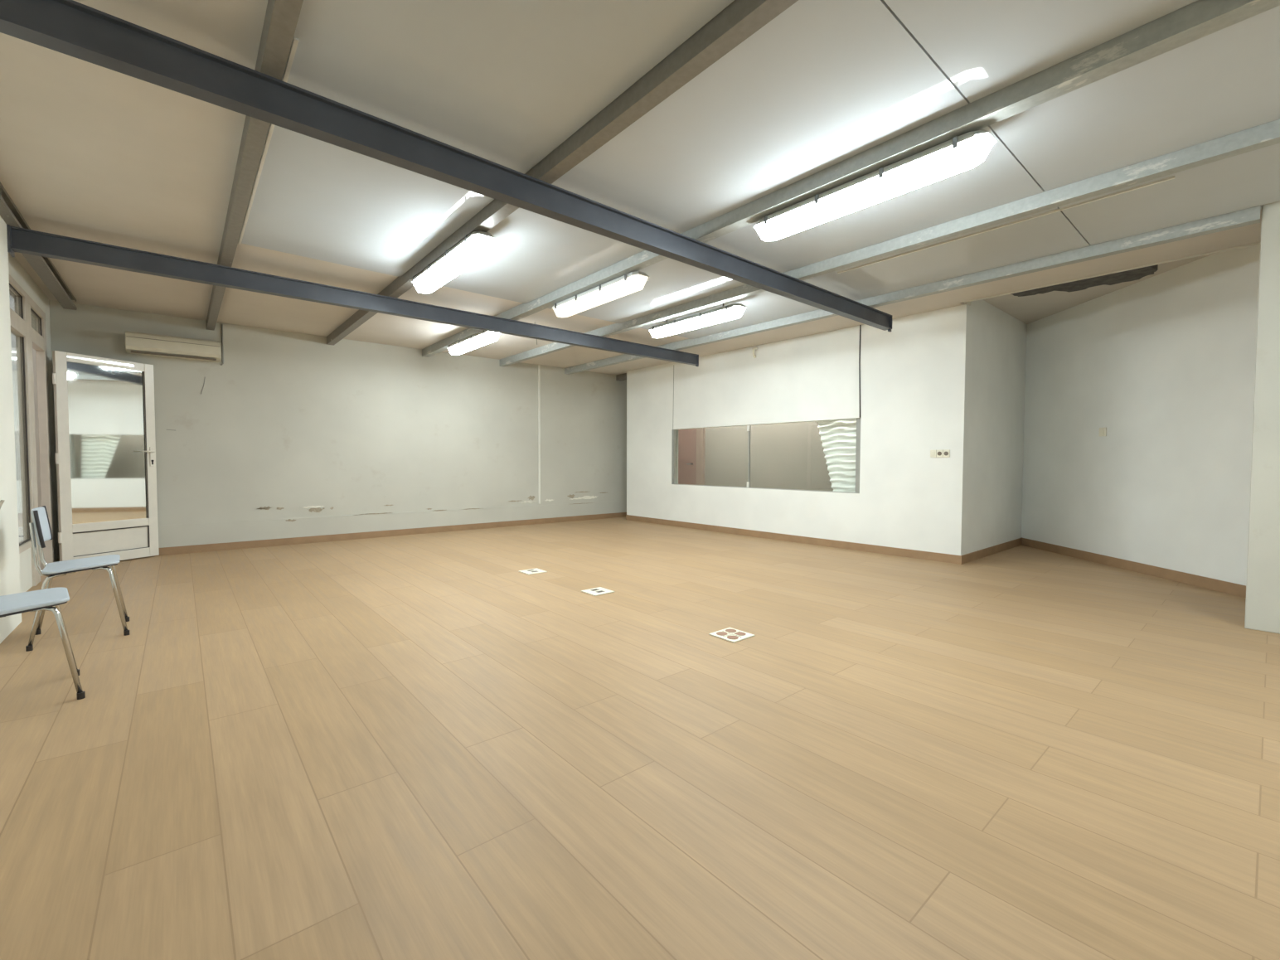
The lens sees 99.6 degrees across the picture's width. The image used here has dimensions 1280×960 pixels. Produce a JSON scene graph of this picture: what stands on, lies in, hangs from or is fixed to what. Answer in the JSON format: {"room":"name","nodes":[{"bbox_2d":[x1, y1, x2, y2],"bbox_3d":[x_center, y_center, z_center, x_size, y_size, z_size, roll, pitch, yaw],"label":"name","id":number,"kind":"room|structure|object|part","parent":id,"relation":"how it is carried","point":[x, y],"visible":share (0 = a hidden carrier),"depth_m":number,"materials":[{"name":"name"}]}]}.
{"room":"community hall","nodes":[
{"label":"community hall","id":0,"kind":"room"},
{"bbox_2d":[0,215,21,643],"bbox_3d":[-1.550,-0.288,0.410,0.224,2.640,7.850,-2,3,-40],"label":"wall","id":1,"kind":"structure","parent":0,"point":[10,583],"depth_m":3.32,"materials":[{"name":"white paint"}]},
{"bbox_2d":[6,224,698,366],"bbox_3d":[-1.624,-1.603,5.537,6.375,0.170,0.120,-2,3,-40],"label":"steel beam","id":2,"kind":"structure","parent":1,"relation":"attached to","point":[22,240],"depth_m":4.46,"materials":[{"name":"metal"}]},
{"bbox_3d":[-4.045,-1.536,3.475,0.012,0.170,0.120,-2,3,-40],"label":"wall plate","id":3,"kind":"part","parent":2,"relation":"part of","materials":[{"name":"metal"}]},
{"bbox_2d":[0,0,892,331],"bbox_3d":[0.128,-1.528,3.484,6.375,0.170,0.120,-2,3,-40],"label":"steel beam","id":4,"kind":"structure","parent":1,"relation":"attached to","point":[73,28],"depth_m":2.28,"materials":[{"name":"metal"}]},
{"bbox_3d":[2.545,-1.610,5.542,0.008,0.140,0.080,-2,3,-40],"label":"plate","id":5,"kind":"part","parent":4,"relation":"part of","materials":[{"name":"metal"}]},
{"bbox_2d":[7,252,58,592],"bbox_3d":[-5.037,-0.433,4.366,0.090,2.640,2.700,-2,3,-40],"label":"wall","id":6,"kind":"structure","parent":0,"point":[16,270],"depth_m":5.08,"materials":[{"name":"white paint"}]},
{"bbox_2d":[8,273,38,586],"bbox_3d":[-4.638,-0.313,3.955,0.060,2.430,1.530,-2,3,-40],"label":"window","id":7,"kind":"structure","parent":6,"relation":"in","point":[19,325],"depth_m":4.43,"materials":[{"name":"white plastic"}]},
{"bbox_2d":[19,295,54,582],"bbox_3d":[-5.384,-0.345,4.830,0.060,2.430,0.770,-2,3,-40],"label":"door frame","id":8,"kind":"structure","parent":6,"relation":"in","point":[37,327],"depth_m":5.04,"materials":[{"name":"white plastic"}]},
{"bbox_3d":[-5.378,-1.400,4.789,0.010,0.180,0.580,-2,3,-40],"label":"transom pane","id":9,"kind":"part","parent":8,"relation":"part of","materials":[{"name":"clear glass"}]},
{"bbox_2d":[52,350,159,561],"bbox_3d":[-5.370,-0.197,5.477,0.103,2.065,0.825,1,2,18],"label":"door","id":10,"kind":"structure","parent":8,"relation":"attached to","point":[105,453],"depth_m":5.46,"materials":[{"name":"white metal"}]},
{"bbox_3d":[-5.396,-0.363,5.493,0.012,1.565,0.630,1,2,18],"label":"glass pane","id":11,"kind":"part","parent":10,"relation":"part of","materials":[{"name":"clear glass"}]},
{"bbox_3d":[-5.398,0.616,5.527,0.020,0.235,0.630,1,2,18],"label":"panel","id":12,"kind":"part","parent":10,"relation":"part of","materials":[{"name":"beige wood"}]},
{"bbox_3d":[-5.264,-0.252,5.831,0.010,0.210,0.040,1,2,18],"label":"handle plate","id":13,"kind":"part","parent":10,"relation":"part of","materials":[{"name":"white metal"}]},
{"bbox_2d":[48,300,626,561],"bbox_3d":[-2.442,-0.570,8.402,9.400,2.640,0.118,-2,3,-40],"label":"wall","id":14,"kind":"structure","parent":0,"point":[295,434],"depth_m":7.17,"materials":[{"name":"white paint"}]},
{"bbox_2d":[125,330,221,362],"bbox_3d":[-5.088,-1.452,5.916,0.785,0.214,0.218,-2,3,-40],"label":"air conditioner","id":15,"kind":"object","parent":14,"relation":"attached to","point":[137,343],"visible":1,"depth_m":5.83,"materials":[{"name":"white plastic"}]},
{"bbox_2d":[220,324,223,365],"bbox_3d":[-4.841,-1.562,6.252,0.016,0.476,0.034,2,3,44],"label":"pipe","id":16,"kind":"object","parent":14,"relation":"attached to","point":[222,348],"visible":1,"depth_m":6.25,"materials":[{"name":"grey metal"}]},
{"bbox_2d":[153,512,626,556],"bbox_3d":[-2.313,0.706,8.486,8.950,0.085,0.028,-2,3,-40],"label":"baseboard","id":17,"kind":"structure","parent":14,"relation":"attached to","point":[283,541],"depth_m":7.26,"materials":[{"name":"brown wood"}]},
{"bbox_2d":[0,516,1279,959],"bbox_3d":[0.546,0.961,4.018,11.200,0.100,10.750,-2,3,-40],"label":"floor","id":18,"kind":"structure","parent":0,"point":[426,746],"depth_m":1.90,"materials":[{"name":"brown wood"}]},
{"bbox_2d":[0,586,85,699],"bbox_3d":[-2.730,0.577,2.346,0.444,0.772,0.414,2,3,42],"label":"chair","id":19,"kind":"object","parent":18,"relation":"on","point":[41,599],"visible":1,"depth_m":2.35,"materials":[{"name":"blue plastic"}]},
{"bbox_3d":[-2.720,0.533,2.356,0.400,0.034,0.315,2,3,42],"label":"seat","id":20,"kind":"part","parent":19,"relation":"part of","materials":[{"name":"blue plastic"}]},
{"bbox_3d":[-2.524,0.743,2.341,0.156,0.405,0.023,-1,2,-26],"label":"leg","id":21,"kind":"part","parent":19,"relation":"part of","materials":[{"name":"silver metal"}]},
{"bbox_3d":[-2.766,0.735,2.555,0.023,0.405,0.156,1,2,19],"label":"leg","id":22,"kind":"part","parent":19,"relation":"part of","materials":[{"name":"silver metal"}]},
{"bbox_2d":[25,505,129,651],"bbox_3d":[-3.352,0.544,3.236,0.414,0.772,0.444,-2,3,-43],"label":"chair","id":23,"kind":"object","parent":18,"relation":"on","point":[41,523],"visible":1,"depth_m":3.20,"materials":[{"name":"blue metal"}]},
{"bbox_3d":[-3.464,0.266,3.119,0.059,0.203,0.427,-2,3,-43],"label":"backrest","id":24,"kind":"part","parent":23,"relation":"part of","materials":[{"name":"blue plastic"}]},
{"bbox_3d":[-3.558,0.716,3.279,0.164,0.389,0.032,-1,2,-20],"label":"leg","id":25,"kind":"part","parent":23,"relation":"part of","materials":[{"name":"silver metal"}]},
{"bbox_3d":[-3.331,0.725,3.039,0.154,0.389,0.080,-2,3,-43],"label":"leg","id":26,"kind":"part","parent":23,"relation":"part of","materials":[{"name":"silver metal"}]},
{"bbox_3d":[-3.341,0.501,3.244,0.315,0.034,0.400,-2,3,-43],"label":"seat","id":27,"kind":"part","parent":23,"relation":"part of","materials":[{"name":"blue plastic"}]},
{"bbox_3d":[-3.148,0.711,3.212,0.156,0.405,0.023,-1,2,-21],"label":"leg","id":28,"kind":"part","parent":23,"relation":"part of","materials":[{"name":"silver metal"}]},
{"bbox_3d":[-3.370,0.702,3.447,0.023,0.405,0.156,1,2,24],"label":"leg","id":29,"kind":"part","parent":23,"relation":"part of","materials":[{"name":"silver metal"}]},
{"bbox_2d":[518,567,547,574],"bbox_3d":[-1.015,0.864,5.115,0.196,0.010,0.196,-2,3,-40],"label":"socket","id":30,"kind":"object","parent":18,"relation":"on","point":[531,571],"visible":1,"depth_m":5.09,"materials":[{"name":"beige plastic"}]},
{"bbox_2d":[581,586,614,596],"bbox_3d":[-0.339,0.893,4.338,0.196,0.010,0.196,-2,3,-40],"label":"socket","id":31,"kind":"object","parent":18,"relation":"on","point":[595,591],"visible":1,"depth_m":4.32,"materials":[{"name":"beige plastic"}]},
{"bbox_2d":[708,627,755,642],"bbox_3d":[0.553,0.932,3.260,0.196,0.012,0.196,-2,3,-40],"label":"socket","id":32,"kind":"object","parent":18,"relation":"on","point":[729,634],"visible":1,"depth_m":3.25,"materials":[{"name":"beige plastic"}]},
{"bbox_2d":[716,631,727,635],"bbox_3d":[0.494,0.929,3.265,0.068,0.002,0.068,-2,3,-40],"label":"socket","id":33,"kind":"object","parent":32,"relation":"attached to","point":[718,633],"depth_m":3.26,"materials":[{"name":"brown plastic"}]},
{"bbox_2d":[725,629,736,632],"bbox_3d":[0.559,0.927,3.324,0.068,0.002,0.068,-2,3,-40],"label":"socket","id":34,"kind":"object","parent":32,"relation":"attached to","point":[726,630],"depth_m":3.32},
{"bbox_2d":[727,635,738,639],"bbox_3d":[0.548,0.931,3.197,0.068,0.002,0.068,-2,3,-40],"label":"socket","id":35,"kind":"object","parent":32,"relation":"attached to","point":[728,637],"depth_m":3.19,"materials":[{"name":"brown plastic"}]},
{"bbox_2d":[734,631,746,635],"bbox_3d":[0.605,0.929,3.265,0.068,0.002,0.068,-2,3,-40],"label":"socket","id":36,"kind":"object","parent":32,"relation":"attached to","point":[736,633],"depth_m":3.26,"materials":[{"name":"plastic"}]},
{"bbox_2d":[0,0,1279,374],"bbox_3d":[1.123,-1.808,4.408,9.700,0.190,10.750,-2,3,-40],"label":"ceiling","id":37,"kind":"structure","parent":0,"point":[89,151],"depth_m":2.70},
{"bbox_2d":[0,181,77,310],"bbox_3d":[-2.278,-1.595,1.404,0.090,0.100,10.380,-2,3,-40],"label":"ceiling beam","id":38,"kind":"structure","parent":37,"relation":"attached to","point":[43,267],"depth_m":4.21,"materials":[{"name":"grey metal"}]},
{"bbox_2d":[206,0,303,330],"bbox_3d":[-1.501,-1.620,2.177,0.070,0.100,10.550,-2,3,-40],"label":"ceiling beam","id":39,"kind":"structure","parent":37,"relation":"attached to","point":[281,18],"depth_m":2.54,"materials":[{"name":"grey metal"}]},
{"bbox_2d":[411,230,496,293],"bbox_3d":[-1.402,-1.613,3.978,0.189,0.190,1.286,-2,3,-40],"label":"ceiling lamp","id":40,"kind":"object","parent":37,"relation":"attached to","point":[476,246],"visible":0.94,"depth_m":3.79,"materials":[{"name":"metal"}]},
{"bbox_2d":[446,330,501,354],"bbox_3d":[-2.036,-1.705,6.562,0.189,0.190,1.286,-2,3,-40],"label":"ceiling lamp","id":41,"kind":"object","parent":37,"relation":"attached to","point":[484,337],"visible":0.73,"depth_m":6.43,"materials":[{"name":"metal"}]},
{"bbox_3d":[-1.192,-1.680,2.745,1.132,0.020,3.984,-2,3,-40],"label":"glossy panel","id":42,"kind":"part","parent":37,"relation":"part of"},
{"bbox_2d":[326,0,798,345],"bbox_3d":[-0.577,-1.646,2.964,0.078,0.100,10.550,-2,3,-40],"label":"ceiling beam","id":43,"kind":"structure","parent":37,"relation":"attached to","point":[739,20],"depth_m":2.29,"materials":[{"name":"grey metal"}]},
{"bbox_2d":[552,271,649,317],"bbox_3d":[-0.382,-1.636,4.715,0.189,0.192,1.286,-2,3,-40],"label":"ceiling lamp","id":44,"kind":"object","parent":37,"relation":"attached to","point":[632,282],"visible":0.91,"depth_m":4.56,"materials":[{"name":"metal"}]},
{"bbox_2d":[615,373,626,380],"bbox_3d":[-0.264,-1.887,9.868,0.090,0.100,0.440,-2,3,-40],"label":"roof purlin","id":45,"kind":"structure","parent":37,"relation":"attached to","point":[622,376],"depth_m":9.89,"materials":[{"name":"grey metal"}]},
{"bbox_2d":[648,303,746,338],"bbox_3d":[0.551,-1.665,5.562,0.189,0.190,1.286,-2,3,-40],"label":"ceiling lamp","id":46,"kind":"object","parent":37,"relation":"attached to","point":[733,311],"visible":0.96,"depth_m":5.43,"materials":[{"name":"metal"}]},
{"bbox_3d":[-0.272,-1.705,3.528,1.111,0.020,3.984,-2,3,-40],"label":"glossy panel","id":47,"kind":"part","parent":37,"relation":"part of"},
{"bbox_3d":[0.642,-1.730,4.306,1.095,0.020,3.984,-2,3,-40],"label":"glossy panel","id":48,"kind":"part","parent":37,"relation":"part of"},
{"bbox_2d":[816,418,856,492],"bbox_3d":[2.445,-0.732,6.909,0.181,2.191,0.940,-2,3,-40],"label":"window blind","id":49,"kind":"object","parent":37,"relation":"hanging from","point":[838,438],"visible":0.4,"depth_m":6.81,"materials":[{"name":"metal"}]},
{"bbox_2d":[421,0,1279,357],"bbox_3d":[0.339,-1.671,3.744,0.090,0.100,10.550,-2,3,-40],"label":"ceiling beam","id":50,"kind":"structure","parent":37,"relation":"attached to","point":[1199,19],"depth_m":2.37,"materials":[{"name":"metal"}]},
{"bbox_3d":[1.547,-1.756,5.077,1.120,0.020,3.984,-2,3,-40],"label":"glossy panel","id":51,"kind":"part","parent":37,"relation":"part of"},
{"bbox_2d":[752,129,997,241],"bbox_3d":[1.161,-1.570,2.905,0.189,0.190,1.286,-2,3,-40],"label":"ceiling lamp","id":52,"kind":"object","parent":37,"relation":"attached to","point":[965,152],"visible":0.9,"depth_m":2.75,"materials":[{"name":"plastic"}]},
{"bbox_2d":[499,118,1279,366],"bbox_3d":[1.241,-1.696,4.512,0.074,0.100,10.550,-2,3,-40],"label":"ceiling beam","id":53,"kind":"structure","parent":37,"relation":"attached to","point":[1267,134],"depth_m":3.30,"materials":[{"name":"metal"}]},
{"bbox_2d":[564,205,1260,374],"bbox_3d":[1.282,-1.760,6.320,0.080,0.100,7.850,-2,3,-40],"label":"ceiling beam","id":54,"kind":"structure","parent":37,"relation":"attached to","point":[1251,215],"depth_m":4.32,"materials":[{"name":"metal"}]},
{"bbox_3d":[2.162,-1.600,0.672,1.111,0.020,3.508,-2,3,-40],"label":"glossy panel","id":55,"kind":"part","parent":37,"relation":"part of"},
{"bbox_2d":[1010,264,1158,296],"bbox_3d":[4.080,-1.867,5.039,0.682,0.045,1.062,-2,3,-40],"label":"insulation","id":56,"kind":"object","parent":37,"relation":"hanging from","point":[1136,273],"visible":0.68,"depth_m":5.02},
{"bbox_3d":[3.076,-1.625,1.451,1.095,0.020,3.508,-2,3,-40],"label":"glossy panel","id":57,"kind":"part","parent":37,"relation":"part of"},
{"bbox_3d":[3.982,-1.651,2.222,1.120,0.020,3.508,-2,3,-40],"label":"glossy panel","id":58,"kind":"part","parent":37,"relation":"part of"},
{"bbox_2d":[704,421,833,490],"bbox_3d":[2.259,-0.552,8.190,0.080,2.640,5.240,-2,3,-40],"label":"wall","id":59,"kind":"structure","parent":0,"point":[784,455],"depth_m":8.42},
{"bbox_2d":[678,427,705,484],"bbox_3d":[0.809,-0.340,9.761,0.100,2.100,0.900,-2,3,-40],"label":"door","id":60,"kind":"structure","parent":59,"relation":"in","point":[691,442],"depth_m":9.64,"materials":[{"name":"wood"}]},
{"bbox_3d":[1.064,-0.330,9.493,0.060,2.100,0.160,-2,3,-40],"label":"trim","id":61,"kind":"part","parent":60,"relation":"part of","materials":[{"name":"pink wood"}]},
{"bbox_2d":[626,304,969,555],"bbox_3d":[1.567,-0.533,7.600,0.100,2.640,5.440,-2,3,-40],"label":"wall","id":62,"kind":"structure","parent":0,"point":[914,375],"depth_m":6.52,"materials":[{"name":"white paint"}]},
{"bbox_2d":[672,365,673,429],"bbox_3d":[0.537,-1.330,8.701,0.007,1.028,0.023,-2,3,-40],"label":"cable","id":63,"kind":"object","parent":62,"relation":"attached to","point":[673,366],"visible":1,"depth_m":8.69,"materials":[{"name":"grey plastic"}]},
{"bbox_2d":[752,347,757,358],"bbox_3d":[1.576,-1.745,7.405,0.090,0.152,0.028,-2,3,-40],"label":"wall hook","id":64,"kind":"object","parent":62,"relation":"attached to","point":[754,348],"visible":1,"depth_m":7.38,"materials":[{"name":"beige plastic"}]},
{"bbox_2d":[671,417,860,493],"bbox_3d":[1.587,-0.331,7.583,0.098,0.887,3.187,-2,3,-40],"label":"window","id":65,"kind":"structure","parent":62,"relation":"in","point":[675,432],"depth_m":7.62,"materials":[{"name":"white plastic"}]},
{"bbox_2d":[625,514,960,564],"bbox_3d":[1.521,0.743,7.608,0.012,0.088,5.440,-2,3,-40],"label":"baseboard","id":66,"kind":"structure","parent":62,"relation":"attached to","point":[941,557],"depth_m":6.80,"materials":[{"name":"brown wood"}]},
{"bbox_2d":[858,324,861,417],"bbox_3d":[2.571,-1.267,6.311,0.015,1.078,0.030,-2,3,-40],"label":"cable","id":67,"kind":"object","parent":62,"relation":"attached to","point":[860,325],"visible":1,"depth_m":6.31,"materials":[{"name":"grey plastic"}]},
{"bbox_2d":[930,449,950,457],"bbox_3d":[3.143,-0.277,5.667,0.017,0.080,0.190,-2,3,-40],"label":"wall socket","id":68,"kind":"object","parent":62,"relation":"attached to","point":[943,453],"visible":1,"depth_m":5.66,"materials":[{"name":"beige plastic"}]},
{"bbox_2d":[964,242,1258,303],"bbox_3d":[3.850,-1.750,4.645,0.013,0.032,1.930,-2,3,-40],"label":"trim","id":69,"kind":"structure","parent":62,"relation":"attached to","point":[1253,244],"depth_m":4.46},
{"bbox_2d":[964,299,1027,554],"bbox_3d":[4.124,-0.546,6.270,2.070,2.770,0.100,-2,3,-40],"label":"wall","id":70,"kind":"structure","parent":0,"point":[997,340],"depth_m":6.09,"materials":[{"name":"white paint"}]},
{"bbox_2d":[959,538,1021,564],"bbox_3d":[4.062,0.798,6.193,2.042,0.088,0.012,-2,3,-40],"label":"baseboard","id":71,"kind":"structure","parent":70,"relation":"attached to","point":[985,552],"depth_m":6.06,"materials":[{"name":"brown wood"}]},
{"bbox_2d":[1021,242,1260,585],"bbox_3d":[4.743,-0.456,3.715,0.100,2.770,6.200,0,2,3],"label":"wall","id":72,"kind":"structure","parent":0,"point":[1165,362],"depth_m":5.01,"materials":[{"name":"white paint"}]},
{"bbox_2d":[1098,426,1106,436],"bbox_3d":[4.771,-0.496,5.576,0.018,0.090,0.090,0,2,3],"label":"light switch","id":73,"kind":"object","parent":72,"relation":"attached to","point":[1103,431],"visible":1,"depth_m":5.56,"materials":[{"name":"beige plastic"}]},
{"bbox_2d":[1020,537,1246,597],"bbox_3d":[4.735,0.844,4.857,0.012,0.092,3.988,0,2,3],"label":"baseboard","id":74,"kind":"structure","parent":72,"relation":"attached to","point":[1219,585],"depth_m":5.05,"materials":[{"name":"brown wood"}]},
{"bbox_2d":[1244,200,1279,633],"bbox_3d":[4.869,-0.347,2.492,0.443,2.640,2.695,-2,3,-40],"label":"wall","id":75,"kind":"structure","parent":0,"point":[1263,582],"depth_m":3.33,"materials":[{"name":"white paint"}]}
]}

